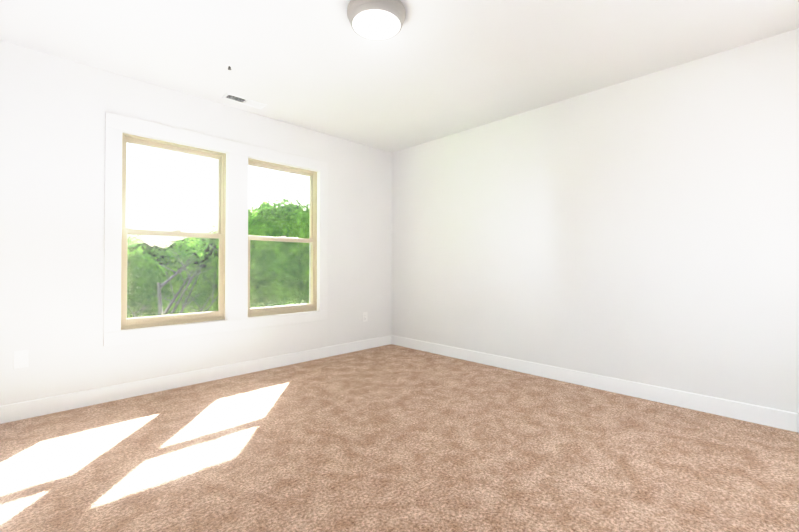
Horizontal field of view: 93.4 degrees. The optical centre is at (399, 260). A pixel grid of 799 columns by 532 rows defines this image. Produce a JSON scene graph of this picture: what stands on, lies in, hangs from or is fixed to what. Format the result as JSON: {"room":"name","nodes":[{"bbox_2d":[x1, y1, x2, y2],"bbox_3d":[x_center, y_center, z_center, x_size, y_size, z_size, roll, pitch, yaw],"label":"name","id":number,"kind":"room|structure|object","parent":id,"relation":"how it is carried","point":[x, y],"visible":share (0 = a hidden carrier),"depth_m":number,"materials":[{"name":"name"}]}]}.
{"room":"empty bedroom","nodes":[
{"label":"empty bedroom","id":0,"kind":"room"},
{"bbox_2d":[0,40,390,405],"bbox_3d":[-1.701,-0.178,3.494,4.690,2.500,0.200,1,-1,-45],"label":"wall","id":1,"kind":"structure","parent":0,"point":[54,110],"depth_m":2.79,"materials":[{"name":"white paint"}]},
{"bbox_2d":[0,335,390,423],"bbox_3d":[-1.625,1.013,3.404,4.290,0.115,0.014,1,-1,-45],"label":"baseboard","id":2,"kind":"structure","parent":1,"relation":"attached to","point":[36,407],"depth_m":3.09,"materials":[{"name":"white wood"}]},
{"bbox_2d":[103,112,327,345],"bbox_3d":[-1.559,-0.228,3.572,1.980,1.760,0.159,1,-1,-45],"label":"window unit","id":3,"kind":"structure","parent":1,"relation":"in","point":[235,312],"depth_m":3.46,"materials":[{"name":"white wood"}]},
{"bbox_2d":[363,312,366,321],"bbox_3d":[-0.419,0.689,4.606,0.072,0.116,0.009,1,-1,-45],"label":"duplex electrical outlet","id":4,"kind":"object","parent":1,"relation":"attached to","point":[364,316],"visible":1,"depth_m":4.60,"materials":[{"name":"white plastic"}]},
{"bbox_2d":[0,344,798,531],"bbox_3d":[-0.117,1.153,1.880,4.690,0.200,4.700,1,-1,-45],"label":"floor","id":5,"kind":"structure","parent":0,"point":[390,438],"depth_m":2.00,"materials":[{"name":"carpet"}]},
{"bbox_2d":[0,0,798,152],"bbox_3d":[-0.117,-1.546,1.911,4.690,0.200,4.700,1,-1,-45],"label":"ceiling","id":6,"kind":"structure","parent":0,"point":[431,70],"depth_m":2.56,"materials":[{"name":"paint"}]},
{"bbox_2d":[225,64,233,69],"bbox_3d":[-1.255,-1.423,2.781,0.056,0.026,0.056,1,-1,-45],"label":"detector","id":7,"kind":"object","parent":6,"relation":"attached to","point":[229,66],"visible":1,"depth_m":2.77,"materials":[{"name":"white plastic"}]},
{"bbox_2d":[221,92,266,109],"bbox_3d":[-1.387,-1.425,3.376,0.355,0.008,0.135,1,-1,-45],"label":"ceiling vent","id":8,"kind":"object","parent":6,"relation":"in","point":[242,100],"visible":1,"depth_m":3.37,"materials":[{"name":"white metal"}]},
{"bbox_2d":[347,0,405,40],"bbox_3d":[-0.134,-1.392,2.188,0.340,0.102,0.340,1,-1,-45],"label":"flush-mount ceiling light","id":9,"kind":"object","parent":6,"relation":"attached to","point":[377,20],"visible":1,"depth_m":2.12,"materials":[{"name":"white glass"}]},
{"bbox_2d":[391,28,798,412],"bbox_3d":[1.548,-0.179,3.404,0.200,2.500,4.500,1,-1,-45],"label":"wall","id":10,"kind":"structure","parent":0,"point":[644,229],"depth_m":2.98,"materials":[{"name":"white paint"}]},
{"bbox_2d":[391,335,798,432],"bbox_3d":[1.407,1.013,3.381,0.014,0.115,4.286,1,-1,-45],"label":"baseboard","id":11,"kind":"structure","parent":10,"relation":"attached to","point":[777,418],"depth_m":2.96,"materials":[{"name":"white wood"}]},
{"bbox_3d":[-33.275,8.804,54.672,150.000,0.300,115.500,1,-1,-45],"label":"ground","id":12,"kind":"structure","parent":0,"visible":0},
{"bbox_2d":[131,247,165,251],"bbox_3d":[-13.168,3.754,21.498,8.430,9.145,8.227,1,-1,-45],"label":"tree","id":13,"kind":"object","parent":12,"relation":"on","point":[150,250],"depth_m":19.74,"materials":[{"name":"green plant"}]},
{"bbox_2d":[127,250,210,317],"bbox_3d":[-9.206,3.879,12.991,7.009,8.702,6.484,1,-1,-45],"label":"tree","id":14,"kind":"object","parent":12,"relation":"on","point":[138,278],"depth_m":11.46,"materials":[{"name":"green plant"}]},
{"bbox_2d":[127,220,217,251],"bbox_3d":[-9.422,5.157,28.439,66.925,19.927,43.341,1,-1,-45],"label":"tree","id":15,"kind":"object","parent":12,"relation":"on","point":[139,246],"depth_m":31.52,"materials":[{"name":"green plant"}]},
{"bbox_2d":[127,237,217,317],"bbox_3d":[-8.751,3.620,14.018,6.036,9.243,7.106,1,-1,-45],"label":"tree","id":16,"kind":"object","parent":12,"relation":"on","point":[179,250],"depth_m":13.28,"materials":[{"name":"green plant"}]},
{"bbox_2d":[127,250,217,317],"bbox_3d":[-6.499,3.939,10.978,3.065,8.536,3.880,1,-1,-45],"label":"tree","id":17,"kind":"object","parent":12,"relation":"on","point":[180,289],"depth_m":10.70,"materials":[{"name":"green plant"}]},
{"bbox_2d":[169,238,211,255],"bbox_3d":[-11.105,3.427,20.997,7.902,9.788,8.427,1,-1,-45],"label":"tree","id":18,"kind":"object","parent":12,"relation":"on","point":[205,252],"depth_m":20.69,"materials":[{"name":"green plant"}]},
{"bbox_2d":[153,250,282,312],"bbox_3d":[-6.240,3.838,13.691,6.410,8.799,6.917,1,-1,-45],"label":"tree","id":19,"kind":"object","parent":12,"relation":"on","point":[205,295],"depth_m":12.19,"materials":[{"name":"green plant"}]},
{"bbox_2d":[203,198,274,252],"bbox_3d":[-7.024,2.460,22.660,8.964,11.759,9.615,1,-1,-45],"label":"tree","id":20,"kind":"object","parent":12,"relation":"on","point":[250,211],"depth_m":19.66,"materials":[{"name":"green plant"}]},
{"bbox_2d":[195,194,309,310],"bbox_3d":[-3.968,2.931,13.045,7.882,10.598,7.999,1,-1,-45],"label":"tree","id":21,"kind":"object","parent":12,"relation":"on","point":[271,228],"depth_m":10.86,"materials":[{"name":"green plant"}]},
{"bbox_2d":[250,215,308,306],"bbox_3d":[-2.732,3.096,14.316,6.329,10.297,7.546,1,-1,-45],"label":"tree","id":22,"kind":"object","parent":12,"relation":"on","point":[302,290],"depth_m":11.39,"materials":[{"name":"green plant"}]}
]}

